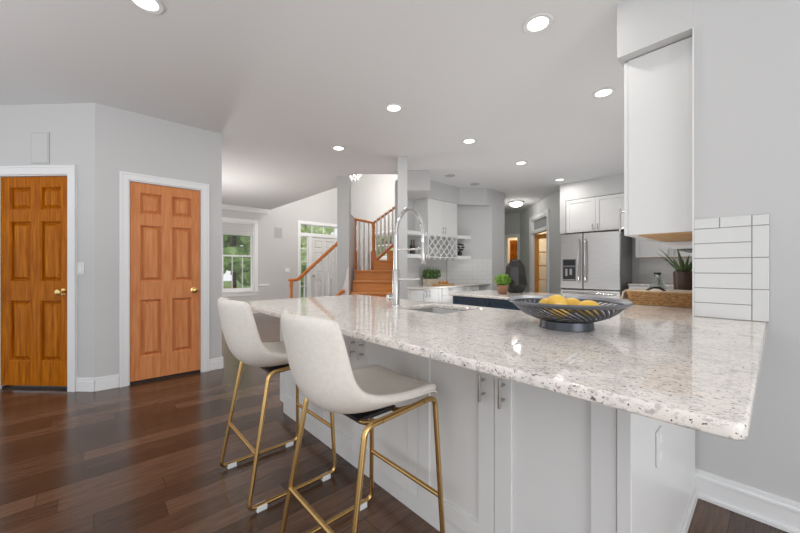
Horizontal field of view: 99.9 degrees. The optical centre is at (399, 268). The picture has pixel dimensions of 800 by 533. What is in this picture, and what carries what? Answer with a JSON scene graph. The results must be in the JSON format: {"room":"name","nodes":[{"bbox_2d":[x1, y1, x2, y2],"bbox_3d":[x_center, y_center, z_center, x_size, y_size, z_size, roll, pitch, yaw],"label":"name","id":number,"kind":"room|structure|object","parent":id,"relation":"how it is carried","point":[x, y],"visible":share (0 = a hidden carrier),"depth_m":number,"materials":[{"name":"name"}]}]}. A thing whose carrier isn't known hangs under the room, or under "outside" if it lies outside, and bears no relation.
{"room":"kitchen","nodes":[
{"label":"kitchen","id":0,"kind":"room"},
{"bbox_2d":[0,103,94,377],"bbox_3d":[-4.385,-0.203,3.317,3.000,2.735,0.120,0,0,3],"label":"wall","id":1,"kind":"structure","parent":0,"point":[71,126],"depth_m":3.19,"materials":[{"name":"grey paint"}]},
{"bbox_2d":[0,165,76,391],"bbox_3d":[-3.510,0.094,3.250,0.892,2.142,0.169,0,0,3],"label":"door","id":2,"kind":"structure","parent":1,"relation":"in","point":[38,203],"depth_m":3.23,"materials":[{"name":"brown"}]},
{"bbox_2d":[31,132,49,163],"bbox_3d":[-3.434,-1.150,3.205,0.185,0.300,0.011,0,0,3],"label":"wall speaker","id":3,"kind":"object","parent":1,"relation":"attached to","point":[40,141],"visible":1,"depth_m":3.20,"materials":[{"name":"grey plastic"}]},
{"bbox_2d":[77,262,84,274],"bbox_3d":[-3.030,0.000,3.186,0.075,0.118,0.010,0,0,3],"label":"light switch","id":4,"kind":"object","parent":1,"relation":"attached to","point":[80,265],"visible":1,"depth_m":3.18,"materials":[{"name":"white paint"}]},
{"bbox_2d":[76,378,94,391],"bbox_3d":[-4.386,1.100,3.249,3.004,0.130,0.014,0,0,3],"label":"baseboard","id":5,"kind":"structure","parent":1,"relation":"attached to","point":[82,384],"depth_m":3.18,"materials":[{"name":"white wood"}]},
{"bbox_2d":[95,103,221,377],"bbox_3d":[-2.525,-0.203,3.596,1.095,2.735,0.120,0,0,-42],"label":"wall","id":6,"kind":"structure","parent":0,"point":[126,141],"depth_m":3.38,"materials":[{"name":"grey paint"}]},
{"bbox_2d":[95,357,222,391],"bbox_3d":[-2.515,1.100,3.596,1.109,0.130,0.134,0,0,-42],"label":"baseboard","id":7,"kind":"structure","parent":6,"relation":"attached to","point":[111,381],"depth_m":3.26,"materials":[{"name":"white wood"}]},
{"bbox_2d":[119,171,208,387],"bbox_3d":[-2.490,0.105,3.590,0.783,2.120,0.177,0,0,-42],"label":"door","id":8,"kind":"structure","parent":6,"relation":"in","point":[164,222],"depth_m":3.55,"materials":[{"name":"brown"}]},
{"bbox_2d":[222,188,336,313],"bbox_3d":[-3.443,-1.485,9.090,5.120,5.300,0.190,0,0,-42],"label":"wall","id":9,"kind":"structure","parent":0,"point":[274,254],"depth_m":9.19,"materials":[{"name":"grey paint"}]},
{"bbox_2d":[222,222,252,235],"bbox_3d":[-4.086,-0.990,8.468,0.730,0.310,0.027,0,0,-42],"label":"roman shade","id":10,"kind":"object","parent":9,"relation":"attached to","point":[227,228],"visible":0.87,"depth_m":8.45,"materials":[{"name":"grey fabric"}]},
{"bbox_2d":[222,217,258,296],"bbox_3d":[-4.099,-0.280,8.481,1.010,1.950,0.170,0,0,-42],"label":"window","id":11,"kind":"structure","parent":9,"relation":"attached to","point":[253,290],"depth_m":8.67,"materials":[{"name":"white wood"}]},
{"bbox_2d":[275,227,282,237],"bbox_3d":[-3.305,-0.975,9.147,0.220,0.300,0.011,0,0,-42],"label":"wall speaker","id":12,"kind":"object","parent":9,"relation":"attached to","point":[278,230],"visible":1,"depth_m":9.14,"materials":[{"name":"grey plastic"}]},
{"bbox_2d":[297,220,336,297],"bbox_3d":[-2.296,-0.100,10.111,1.710,2.530,0.139,0,0,-42],"label":"door","id":13,"kind":"structure","parent":9,"relation":"attached to","point":[317,245],"depth_m":9.96,"materials":[{"name":"white wood"}]},
{"bbox_2d":[0,0,623,213],"bbox_3d":[0.138,-1.640,4.312,12.400,0.140,12.200,0,0,-42],"label":"ceiling","id":14,"kind":"structure","parent":0,"point":[283,83],"depth_m":2.81,"materials":[{"name":"white paint"}]},
{"bbox_2d":[128,0,164,13],"bbox_3d":[-1.497,-1.565,1.977,0.184,0.008,0.184,0,0,-42],"label":"recessed light","id":15,"kind":"object","parent":14,"relation":"in","point":[149,6],"visible":1,"depth_m":2.00,"materials":[{"name":"white"}]},
{"bbox_2d":[133,0,158,10],"bbox_3d":[-1.497,-1.564,1.977,0.128,0.002,0.128,0,0,-42],"label":"diffuser","id":16,"kind":"object","parent":15,"relation":"attached to","point":[144,5],"depth_m":1.99,"materials":[{"name":"white plastic"}]},
{"bbox_2d":[331,146,345,150],"bbox_3d":[-0.800,-1.565,4.378,0.184,0.008,0.184,0,0,-42],"label":"recessed light","id":17,"kind":"object","parent":14,"relation":"in","point":[336,148],"visible":1,"depth_m":4.38,"materials":[{"name":"white plastic"}]},
{"bbox_2d":[384,103,402,112],"bbox_3d":[-0.061,-1.565,3.281,0.184,0.008,0.184,0,0,-42],"label":"recessed light","id":18,"kind":"object","parent":14,"relation":"in","point":[393,107],"visible":1,"depth_m":3.27,"materials":[{"name":"white"}]},
{"bbox_2d":[387,105,399,110],"bbox_3d":[-0.061,-1.564,3.281,0.128,0.002,0.128,0,0,-42],"label":"diffuser","id":19,"kind":"object","parent":18,"relation":"attached to","point":[389,107],"depth_m":3.27,"materials":[{"name":"white plastic"}]},
{"bbox_2d":[462,138,476,143],"bbox_3d":[0.852,-1.565,4.136,0.184,0.008,0.184,0,0,-42],"label":"recessed light","id":20,"kind":"object","parent":14,"relation":"in","point":[468,140],"visible":1,"depth_m":4.13,"materials":[{"name":"white"}]},
{"bbox_2d":[464,139,473,142],"bbox_3d":[0.852,-1.564,4.136,0.128,0.002,0.128,0,0,-42],"label":"diffuser","id":21,"kind":"object","parent":20,"relation":"attached to","point":[465,140],"depth_m":4.12,"materials":[{"name":"white plastic"}]},
{"bbox_2d":[509,201,523,206],"bbox_3d":[2.741,-1.512,7.931,0.340,0.115,0.340,0,0,-42],"label":"flush light","id":22,"kind":"object","parent":14,"relation":"attached to","point":[512,203],"visible":1,"depth_m":7.83,"materials":[{"name":"white glass"}]},
{"bbox_2d":[515,161,527,164],"bbox_3d":[1.799,-1.565,4.996,0.184,0.008,0.184,0,0,-42],"label":"recessed light","id":23,"kind":"object","parent":14,"relation":"in","point":[519,162],"visible":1,"depth_m":5.00,"materials":[{"name":"white"}]},
{"bbox_2d":[523,13,553,33],"bbox_3d":[0.883,-1.565,2.152,0.184,0.008,0.184,0,0,-42],"label":"recessed light","id":24,"kind":"object","parent":14,"relation":"in","point":[540,22],"visible":1,"depth_m":2.14,"materials":[{"name":"white paint"}]},
{"bbox_2d":[527,17,548,30],"bbox_3d":[0.883,-1.564,2.152,0.128,0.002,0.128,0,0,-42],"label":"diffuser","id":25,"kind":"object","parent":24,"relation":"attached to","point":[535,23],"depth_m":2.15,"materials":[{"name":"white plastic"}]},
{"bbox_2d":[592,87,615,97],"bbox_3d":[1.816,-1.565,2.999,0.184,0.008,0.184,0,0,-42],"label":"recessed light","id":26,"kind":"object","parent":14,"relation":"in","point":[604,92],"visible":1,"depth_m":2.98,"materials":[{"name":"white"}]},
{"bbox_2d":[595,89,611,96],"bbox_3d":[1.816,-1.564,2.999,0.128,0.002,0.128,0,0,-42],"label":"diffuser","id":27,"kind":"object","parent":26,"relation":"attached to","point":[603,92],"depth_m":3.00,"materials":[{"name":"white plastic"}]},
{"bbox_2d":[337,176,350,294],"bbox_3d":[-0.965,-0.203,5.825,0.200,2.735,0.250,0,0,0],"label":"wall","id":28,"kind":"structure","parent":0,"point":[343,182],"depth_m":5.70,"materials":[{"name":"grey paint"}]},
{"bbox_2d":[351,215,354,291],"bbox_3d":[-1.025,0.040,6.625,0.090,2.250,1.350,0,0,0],"label":"newel post","id":29,"kind":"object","parent":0,"point":[352,217],"depth_m":6.93,"materials":[{"name":"orange wood"}]},
{"bbox_2d":[351,174,397,269],"bbox_3d":[-0.016,-1.485,9.034,0.120,5.300,4.600,0,0,-42],"label":"wall","id":30,"kind":"structure","parent":0,"point":[373,195],"depth_m":9.88,"materials":[{"name":"grey paint"}]},
{"bbox_2d":[375,230,394,259],"bbox_3d":[-0.404,-0.600,9.425,0.170,0.890,1.160,0,0,-42],"label":"window","id":31,"kind":"structure","parent":30,"relation":"in","point":[383,257],"depth_m":9.44,"materials":[{"name":"white"}]},
{"bbox_2d":[0,313,787,532],"bbox_3d":[0.138,1.195,4.312,12.400,0.060,12.200,0,0,-42],"label":"floor","id":32,"kind":"structure","parent":0,"point":[143,457],"depth_m":1.99,"materials":[{"name":"brown wood"}]},
{"bbox_2d":[217,297,336,512],"bbox_3d":[-0.717,0.660,1.901,0.552,1.010,0.502,0,0,-42],"label":"bar stool","id":33,"kind":"object","parent":32,"relation":"on","point":[242,338],"visible":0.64,"depth_m":1.69,"materials":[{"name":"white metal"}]},
{"bbox_2d":[280,318,321,440],"bbox_3d":[-0.520,0.722,2.688,0.718,0.886,0.620,0,0,-42],"label":"base cabinet","id":34,"kind":"object","parent":32,"relation":"on","point":[287,382],"visible":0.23,"depth_m":2.55,"materials":[{"name":"white paint"}]},
{"bbox_2d":[288,242,336,298],"bbox_3d":[-1.434,0.308,6.178,0.942,1.713,0.945,0,0,0],"label":"stair railing","id":35,"kind":"object","parent":32,"relation":"on","point":[334,246],"visible":0.27,"depth_m":5.74,"materials":[{"name":"orange wood"}]},
{"bbox_2d":[279,310,444,532],"bbox_3d":[-0.175,0.660,1.327,0.552,1.010,0.502,0,0,-42],"label":"bar stool","id":36,"kind":"object","parent":32,"relation":"on","point":[317,355],"visible":1,"depth_m":1.16,"materials":[{"name":"beige leather"}]},
{"bbox_2d":[341,250,392,296],"bbox_3d":[-0.465,0.315,6.069,1.130,1.701,2.462,0,0,0],"label":"staircase","id":37,"kind":"structure","parent":32,"relation":"on","point":[378,281],"depth_m":5.95,"materials":[{"name":"brown wood"}]},
{"bbox_2d":[335,289,344,295],"bbox_3d":[-1.012,0.434,5.480,0.238,0.193,0.056,0,0,0],"label":"wall handrail","id":38,"kind":"object","parent":37,"relation":"attached to","point":[343,290],"visible":0.53,"depth_m":5.46,"materials":[{"name":"orange wood"}]},
{"bbox_2d":[355,206,394,269],"bbox_3d":[-0.358,-0.808,7.284,1.357,1.678,0.135,0,0,1],"label":"stair railing","id":39,"kind":"object","parent":37,"relation":"on","point":[374,254],"visible":0.76,"depth_m":7.27,"materials":[{"name":"orange wood"}]},
{"bbox_2d":[318,308,460,517],"bbox_3d":[0.004,0.722,2.110,0.718,0.886,0.940,0,0,-42],"label":"base cabinet","id":40,"kind":"object","parent":32,"relation":"on","point":[396,439],"visible":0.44,"depth_m":1.73,"materials":[{"name":"white paint"}]},
{"bbox_2d":[243,283,767,439],"bbox_3d":[2.012,0.262,3.626,6.340,0.030,2.654,0,0,-42],"label":"countertop","id":41,"kind":"structure","parent":40,"relation":"on","point":[668,364],"depth_m":1.02,"materials":[{"name":"white stone"}]},
{"bbox_2d":[386,207,425,305],"bbox_3d":[0.040,-0.076,2.186,0.278,0.647,0.064,0,0,30],"label":"faucet","id":42,"kind":"object","parent":41,"relation":"on","point":[394,297],"visible":1,"depth_m":2.20,"materials":[{"name":"silver metal"}]},
{"bbox_2d":[415,307,460,312],"bbox_3d":[0.236,0.378,2.105,0.430,0.202,0.450,0,0,-42],"label":"sink","id":43,"kind":"object","parent":41,"relation":"in","point":[430,310],"visible":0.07,"depth_m":2.33,"materials":[{"name":"metal"}]},
{"bbox_2d":[507,295,633,331],"bbox_3d":[0.695,0.189,1.408,0.468,0.117,0.468,0,0,-42],"label":"fruit bowl","id":44,"kind":"object","parent":41,"relation":"on","point":[573,322],"visible":0.86,"depth_m":1.31,"materials":[{"name":"grey metal"}]},
{"bbox_2d":[539,298,548,310],"bbox_3d":[0.639,0.157,1.470,0.065,0.056,0.062,0,0,-41],"label":"lemon","id":45,"kind":"object","parent":44,"relation":"in","point":[543,300],"visible":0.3,"depth_m":1.45,"materials":[{"name":"yellow food"}]},
{"bbox_2d":[546,295,567,304],"bbox_3d":[0.654,0.143,1.400,0.078,0.067,0.074,0,0,34],"label":"lemon","id":46,"kind":"object","parent":44,"relation":"in","point":[553,299],"visible":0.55,"depth_m":1.38,"materials":[{"name":"yellow food"}]},
{"bbox_2d":[550,302,569,318],"bbox_3d":[0.633,0.167,1.330,0.076,0.066,0.072,0,0,-6],"label":"lemon","id":47,"kind":"object","parent":44,"relation":"in","point":[559,303],"visible":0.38,"depth_m":1.30,"materials":[{"name":"yellow food"}]},
{"bbox_2d":[566,298,580,312],"bbox_3d":[0.745,0.160,1.455,0.072,0.066,0.076,0,0,-39],"label":"lemon","id":48,"kind":"object","parent":44,"relation":"on","point":[571,301],"visible":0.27,"depth_m":1.43,"materials":[{"name":"yellow food"}]},
{"bbox_2d":[578,300,600,316],"bbox_3d":[0.768,0.163,1.365,0.080,0.069,0.076,0,0,42],"label":"lemon","id":49,"kind":"object","parent":44,"relation":"in","point":[585,302],"visible":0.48,"depth_m":1.35,"materials":[{"name":"yellow food"}]},
{"bbox_2d":[621,286,691,307],"bbox_3d":[1.795,0.183,2.292,0.264,0.126,0.442,0,0,-42],"label":"wicker basket","id":50,"kind":"object","parent":41,"relation":"on","point":[657,296],"visible":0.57,"depth_m":2.22,"materials":[{"name":"wicker"}]},
{"bbox_2d":[658,248,691,289],"bbox_3d":[2.029,0.049,2.443,0.354,0.396,0.306,0,0,-42],"label":"aloe","id":51,"kind":"object","parent":41,"relation":"on","point":[682,277],"visible":0.7,"depth_m":2.38,"materials":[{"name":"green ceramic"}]},
{"bbox_2d":[407,288,441,302],"bbox_3d":[0.382,0.749,5.568,0.740,0.832,0.248,0,0,-42],"label":"base cabinet","id":52,"kind":"object","parent":32,"relation":"on","point":[432,295],"visible":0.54,"depth_m":5.48,"materials":[{"name":"white paint"}]},
{"bbox_2d":[442,286,469,303],"bbox_3d":[0.842,0.749,6.215,0.780,0.832,0.588,0,0,-42],"label":"base cabinet","id":53,"kind":"object","parent":32,"relation":"on","point":[446,298],"visible":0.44,"depth_m":5.92,"materials":[{"name":"white paint"}]},
{"bbox_2d":[407,284,489,289],"bbox_3d":[0.759,0.318,6.183,2.195,0.030,0.636,0,0,-42],"label":"countertop","id":54,"kind":"structure","parent":53,"relation":"on","point":[409,287],"depth_m":5.85,"materials":[{"name":"white stone"}]},
{"bbox_2d":[422,266,440,284],"bbox_3d":[0.582,0.128,6.227,0.418,0.349,0.168,0,0,-42],"label":"planter","id":55,"kind":"object","parent":54,"relation":"on","point":[432,276],"visible":0.96,"depth_m":6.16,"materials":[{"name":"plant"}]},
{"bbox_2d":[432,283,453,285],"bbox_3d":[0.799,0.290,6.113,0.432,0.025,0.207,0,0,-42],"label":"serving tray","id":56,"kind":"object","parent":54,"relation":"on","point":[442,284],"visible":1,"depth_m":5.98,"materials":[{"name":"brown wood"}]},
{"bbox_2d":[469,286,478,290],"bbox_3d":[1.360,0.749,6.462,0.300,0.832,0.258,0,0,-42],"label":"base cabinet","id":57,"kind":"object","parent":32,"relation":"on","point":[472,288],"visible":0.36,"depth_m":6.39,"materials":[{"name":"white paint"}]},
{"bbox_2d":[453,296,541,310],"bbox_3d":[1.219,0.745,3.963,0.828,0.840,0.910,0,0,-42],"label":"kitchen island","id":58,"kind":"object","parent":32,"relation":"on","point":[472,301],"visible":0.19,"depth_m":3.70,"materials":[{"name":"blue paint"}]},
{"bbox_2d":[449,290,562,300],"bbox_3d":[1.233,0.310,3.975,0.870,0.030,0.990,0,0,-42],"label":"island countertop","id":59,"kind":"structure","parent":58,"relation":"on","point":[490,294],"depth_m":3.83,"materials":[{"name":"white stone"}]},
{"bbox_2d":[494,274,510,293],"bbox_3d":[1.190,0.174,3.897,0.196,0.243,0.203,0,0,-42],"label":"potted plant","id":60,"kind":"object","parent":59,"relation":"on","point":[502,281],"visible":1,"depth_m":3.85,"materials":[{"name":"plant"}]},
{"bbox_2d":[505,260,526,292],"bbox_3d":[1.416,0.094,4.120,0.268,0.402,0.268,0,0,-20],"label":"vase","id":61,"kind":"object","parent":59,"relation":"on","point":[515,269],"visible":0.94,"depth_m":4.02,"materials":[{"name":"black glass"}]},
{"bbox_2d":[418,356,616,532],"bbox_3d":[0.588,0.722,1.467,0.718,0.886,0.797,0,0,-42],"label":"base cabinet","id":62,"kind":"object","parent":32,"relation":"on","point":[516,457],"visible":0.41,"depth_m":1.20,"materials":[{"name":"white paint"}]},
{"bbox_2d":[560,231,631,297],"bbox_3d":[3.512,0.273,6.057,0.797,1.785,0.960,0,0,-42],"label":"refrigerator","id":63,"kind":"object","parent":32,"relation":"on","point":[596,264],"visible":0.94,"depth_m":5.79,"materials":[{"name":"grey metal"}]},
{"bbox_2d":[629,286,665,288],"bbox_3d":[4.166,0.722,5.463,0.668,0.886,0.620,0,0,-42],"label":"countertop","id":64,"kind":"structure","parent":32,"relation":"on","point":[630,287],"depth_m":5.36,"materials":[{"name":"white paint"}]},
{"bbox_2d":[617,409,697,532],"bbox_3d":[1.066,0.721,1.331,1.177,0.888,0.048,0,0,-42],"label":"end panel","id":65,"kind":"object","parent":32,"relation":"on","point":[650,499],"visible":0.57,"depth_m":1.10,"materials":[{"name":"white paint"}]},
{"bbox_2d":[656,426,662,467],"bbox_3d":[0.882,0.605,1.141,0.076,0.120,0.010,0,0,-42],"label":"wall outlet","id":66,"kind":"object","parent":65,"relation":"attached to","point":[659,434],"visible":1,"depth_m":1.13,"materials":[{"name":"white paint"}]},
{"bbox_2d":[659,433,661,444],"bbox_3d":[0.884,0.577,1.139,0.034,0.032,0.004,0,0,-42],"label":"socket","id":67,"kind":"object","parent":66,"relation":"attached to","point":[660,434],"depth_m":1.13,"materials":[{"name":"white plastic"}]},
{"bbox_2d":[659,449,661,461],"bbox_3d":[0.884,0.633,1.139,0.034,0.032,0.004,0,0,-42],"label":"socket","id":68,"kind":"object","parent":66,"relation":"attached to","point":[660,450],"depth_m":1.13,"materials":[{"name":"white plastic"}]},
{"bbox_2d":[398,157,406,298],"bbox_3d":[0.035,-0.203,4.820,0.136,2.735,0.200,0,0,0],"label":"wall","id":69,"kind":"structure","parent":0,"point":[402,161],"depth_m":4.72,"materials":[{"name":"grey paint"}]},
{"bbox_2d":[395,180,414,253],"bbox_3d":[0.423,-0.203,6.393,1.280,2.735,0.120,0,0,-42],"label":"wall","id":70,"kind":"structure","parent":0,"point":[410,203],"depth_m":6.07,"materials":[{"name":"grey paint"}]},
{"bbox_2d":[407,230,426,236],"bbox_3d":[0.194,-0.611,5.887,0.497,0.065,0.318,0,0,-42],"label":"wall shelf","id":71,"kind":"object","parent":70,"relation":"attached to","point":[410,233],"visible":0.64,"depth_m":5.77,"materials":[{"name":"white paint"}]},
{"bbox_2d":[407,254,426,258],"bbox_3d":[0.194,-0.214,5.887,0.497,0.065,0.318,0,0,-42],"label":"wall shelf","id":72,"kind":"object","parent":70,"relation":"attached to","point":[413,256],"visible":0.64,"depth_m":5.74,"materials":[{"name":"white paint"}]},
{"bbox_2d":[413,240,415,253],"bbox_3d":[0.250,-0.382,6.034,0.070,0.270,0.070,0,0,-42],"label":"bottle","id":73,"kind":"object","parent":72,"relation":"on","point":[414,246],"visible":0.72,"depth_m":6.01,"materials":[{"name":"brown"}]},
{"bbox_2d":[407,258,446,284],"bbox_3d":[0.476,0.057,6.353,1.245,0.492,0.012,0,0,-42],"label":"tile backsplash","id":74,"kind":"structure","parent":70,"relation":"attached to","point":[415,268],"depth_m":6.26,"materials":[{"name":"grey tile"}]},
{"bbox_2d":[415,198,456,259],"bbox_3d":[0.702,-0.706,6.316,0.830,1.081,0.366,0,0,-42],"label":"wine cabinet","id":75,"kind":"object","parent":70,"relation":"attached to","point":[439,217],"visible":0.94,"depth_m":6.16,"materials":[{"name":"white paint"}]},
{"bbox_2d":[407,170,491,205],"bbox_3d":[0.830,-1.409,6.182,2.160,0.323,0.740,0,0,-42],"label":"wall","id":76,"kind":"structure","parent":0,"point":[419,184],"depth_m":6.17,"materials":[{"name":"grey paint"}]},
{"bbox_2d":[457,206,491,290],"bbox_3d":[1.391,-0.203,6.792,0.899,2.735,0.120,0,0,6],"label":"wall","id":77,"kind":"structure","parent":0,"point":[475,222],"depth_m":6.72,"materials":[{"name":"grey paint"}]},
{"bbox_2d":[456,256,470,258],"bbox_3d":[1.156,-0.214,6.678,0.324,0.065,0.434,0,0,-42],"label":"wall shelf","id":78,"kind":"object","parent":77,"relation":"attached to","point":[458,257],"visible":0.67,"depth_m":6.54,"materials":[{"name":"white paint"}]},
{"bbox_2d":[457,243,464,255],"bbox_3d":[1.169,-0.368,6.600,0.230,0.242,0.179,0,0,-42],"label":"plant","id":79,"kind":"object","parent":78,"relation":"on","point":[459,253],"visible":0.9,"depth_m":6.57,"materials":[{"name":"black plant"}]},
{"bbox_2d":[457,235,470,239],"bbox_3d":[1.156,-0.611,6.678,0.324,0.065,0.434,0,0,-42],"label":"wall shelf","id":80,"kind":"object","parent":77,"relation":"attached to","point":[459,237],"visible":0.63,"depth_m":6.55,"materials":[{"name":"white paint"}]},
{"bbox_2d":[447,259,491,283],"bbox_3d":[1.389,0.057,6.726,0.889,0.492,0.013,0,0,6],"label":"tile backsplash","id":81,"kind":"structure","parent":77,"relation":"attached to","point":[459,271],"depth_m":6.72,"materials":[{"name":"grey tile"}]},
{"bbox_2d":[492,190,504,289],"bbox_3d":[1.965,-0.203,6.889,0.470,2.735,0.120,0,0,-42],"label":"wall","id":82,"kind":"structure","parent":0,"point":[498,198],"depth_m":6.84,"materials":[{"name":"grey paint"}]},
{"bbox_2d":[505,212,519,265],"bbox_3d":[2.629,-0.203,10.286,0.120,2.735,2.300,0,0,-42],"label":"wall","id":83,"kind":"structure","parent":0,"point":[512,221],"depth_m":9.59,"materials":[{"name":"grey paint"}]},
{"bbox_2d":[505,234,519,270],"bbox_3d":[3.348,0.095,9.784,0.561,2.140,0.610,0,0,-42],"label":"door","id":84,"kind":"structure","parent":83,"relation":"in","point":[514,244],"depth_m":9.71,"materials":[{"name":"orange wood"}]},
{"bbox_2d":[508,232,545,292],"bbox_3d":[4.243,-0.203,10.874,0.100,2.735,2.600,0,0,-42],"label":"wall","id":85,"kind":"structure","parent":0,"point":[542,242],"depth_m":10.57,"materials":[{"name":"beige paint"}]},
{"bbox_2d":[520,190,563,293],"bbox_3d":[3.324,-0.203,7.969,0.120,2.735,2.850,0,0,4],"label":"wall","id":86,"kind":"structure","parent":0,"point":[552,201],"depth_m":7.17,"materials":[{"name":"grey paint"}]},
{"bbox_2d":[529,208,548,292],"bbox_3d":[3.547,-0.065,7.859,0.636,2.460,1.260,0,0,4],"label":"door","id":87,"kind":"structure","parent":86,"relation":"in","point":[539,222],"depth_m":8.28,"materials":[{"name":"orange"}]},
{"bbox_2d":[560,173,623,234],"bbox_3d":[3.921,-1.110,5.760,0.650,0.920,2.040,0,0,-42],"label":"wall","id":88,"kind":"structure","parent":0,"point":[613,184],"depth_m":5.94,"materials":[{"name":"grey paint"}]},
{"bbox_2d":[566,193,623,233],"bbox_3d":[3.614,-0.952,6.048,0.638,0.596,0.980,0,0,-42],"label":"upper cabinet","id":89,"kind":"object","parent":88,"relation":"attached to","point":[601,213],"visible":0.74,"depth_m":5.87,"materials":[{"name":"white paint"}]},
{"bbox_2d":[623,232,638,282],"bbox_3d":[4.346,-0.203,5.865,0.120,2.735,2.555,0,0,-42],"label":"wall","id":90,"kind":"structure","parent":0,"point":[635,261],"depth_m":5.97,"materials":[{"name":"grey paint"}]},
{"bbox_2d":[635,238,691,257],"bbox_3d":[4.412,-0.717,5.429,0.366,1.076,0.960,0,0,-42],"label":"upper cabinet","id":91,"kind":"object","parent":90,"relation":"attached to","point":[643,248],"visible":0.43,"depth_m":5.51,"materials":[{"name":"white paint"}]},
{"bbox_2d":[639,257,691,282],"bbox_3d":[4.640,0.033,5.439,0.016,0.428,1.282,0,0,-42],"label":"tile backsplash","id":92,"kind":"structure","parent":90,"relation":"attached to","point":[647,266],"depth_m":5.72,"materials":[{"name":"grey tile"}]},
{"bbox_2d":[617,0,693,66],"bbox_3d":[3.183,-1.407,3.479,4.810,0.325,0.345,0,0,-42],"label":"wall","id":93,"kind":"structure","parent":0,"point":[644,27],"depth_m":1.88,"materials":[{"name":"grey paint"}]},
{"bbox_2d":[673,271,691,289],"bbox_3d":[2.043,0.132,2.421,0.120,0.230,0.120,0,0,-42],"label":"pot","id":94,"kind":"object","parent":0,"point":[682,280],"depth_m":2.38,"materials":[{"name":"brown ceramic"}]},
{"bbox_2d":[694,0,799,502],"bbox_3d":[2.667,-0.203,0.574,0.140,2.735,3.265,0,0,-42],"label":"wall","id":95,"kind":"structure","parent":0,"point":[747,52],"depth_m":1.56,"materials":[{"name":"grey paint"}]},
{"bbox_2d":[692,28,693,315],"bbox_3d":[1.513,-0.496,1.734,0.010,1.487,0.005,0,0,-42],"label":"trim","id":96,"kind":"structure","parent":95,"relation":"attached to","point":[692,28],"depth_m":1.73,"materials":[{"name":"white"}]},
{"bbox_2d":[694,214,768,321],"bbox_3d":[1.602,-0.002,1.635,0.009,0.498,0.262,0,0,-42],"label":"tile backsplash","id":97,"kind":"structure","parent":95,"relation":"attached to","point":[731,254],"depth_m":1.62,"materials":[{"name":"grey tile"}]},
{"bbox_2d":[695,468,799,532],"bbox_3d":[2.605,1.096,0.516,0.028,0.138,3.262,0,0,-42],"label":"baseboard","id":98,"kind":"structure","parent":95,"relation":"attached to","point":[776,511],"depth_m":1.58,"materials":[{"name":"white wood"}]},
{"bbox_3d":[-0.818,-4.185,7.968,2.900,0.100,5.500,0,0,-42],"label":"ceiling","id":99,"kind":"structure","parent":0,"visible":0},
{"bbox_2d":[349,174,362,180],"bbox_3d":[-1.050,-3.083,7.750,0.378,2.105,0.384,0,0,-42],"label":"chandelier","id":100,"kind":"object","parent":99,"relation":"hanging from","point":[360,175],"visible":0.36,"depth_m":7.77,"materials":[{"name":"silver metal"}]},
{"bbox_3d":[3.391,-0.202,3.354,4.670,2.735,0.120,0,0,-42],"label":"wall","id":101,"kind":"structure","parent":0,"visible":0},
{"bbox_2d":[619,37,691,241],"bbox_3d":[1.720,-0.717,2.167,0.740,1.047,0.363,0,0,-42],"label":"upper cabinet","id":102,"kind":"object","parent":101,"relation":"attached to","point":[658,83],"visible":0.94,"depth_m":1.90,"materials":[{"name":"white paint"}]},
{"bbox_3d":[2.281,-0.847,2.676,0.765,0.785,0.363,0,0,-42],"label":"upper cabinet","id":103,"kind":"object","parent":101,"relation":"attached to","visible":0},
{"bbox_2d":[660,241,691,252],"bbox_3d":[2.308,-0.293,2.654,0.735,0.320,0.294,0,0,-42],"label":"range hood","id":104,"kind":"object","parent":103,"relation":"attached to","point":[685,246],"visible":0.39,"depth_m":2.44,"materials":[{"name":"metal"}]},
{"label":"outside","id":105,"kind":"structure","parent":0,"visible":0},
{"bbox_2d":[223,281,305,297],"bbox_3d":[-6.887,1.415,26.931,54.000,0.100,30.860,0,0,-42],"label":"lawn","id":106,"kind":"structure","parent":105,"point":[226,284],"depth_m":25.48,"materials":[{"name":"green plant"}]},
{"bbox_2d":[223,235,249,287],"bbox_3d":[-9.651,-2.345,19.509,5.247,7.424,4.765,0,0,-42],"label":"tree","id":107,"kind":"object","parent":106,"relation":"on","point":[231,243],"visible":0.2,"depth_m":18.39,"materials":[{"name":"green plant"}]},
{"bbox_2d":[301,225,333,284],"bbox_3d":[-5.393,-0.878,20.132,3.752,4.492,3.564,0,0,-42],"label":"tree","id":108,"kind":"object","parent":106,"relation":"on","point":[304,229],"visible":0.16,"depth_m":19.17,"materials":[{"name":"green plant"}]},
{"bbox_2d":[378,236,392,255],"bbox_3d":[-0.423,-1.597,17.900,3.732,5.928,4.092,0,0,-42],"label":"tree","id":109,"kind":"object","parent":106,"relation":"on","point":[383,236],"visible":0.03,"depth_m":17.68,"materials":[{"name":"green plant"}]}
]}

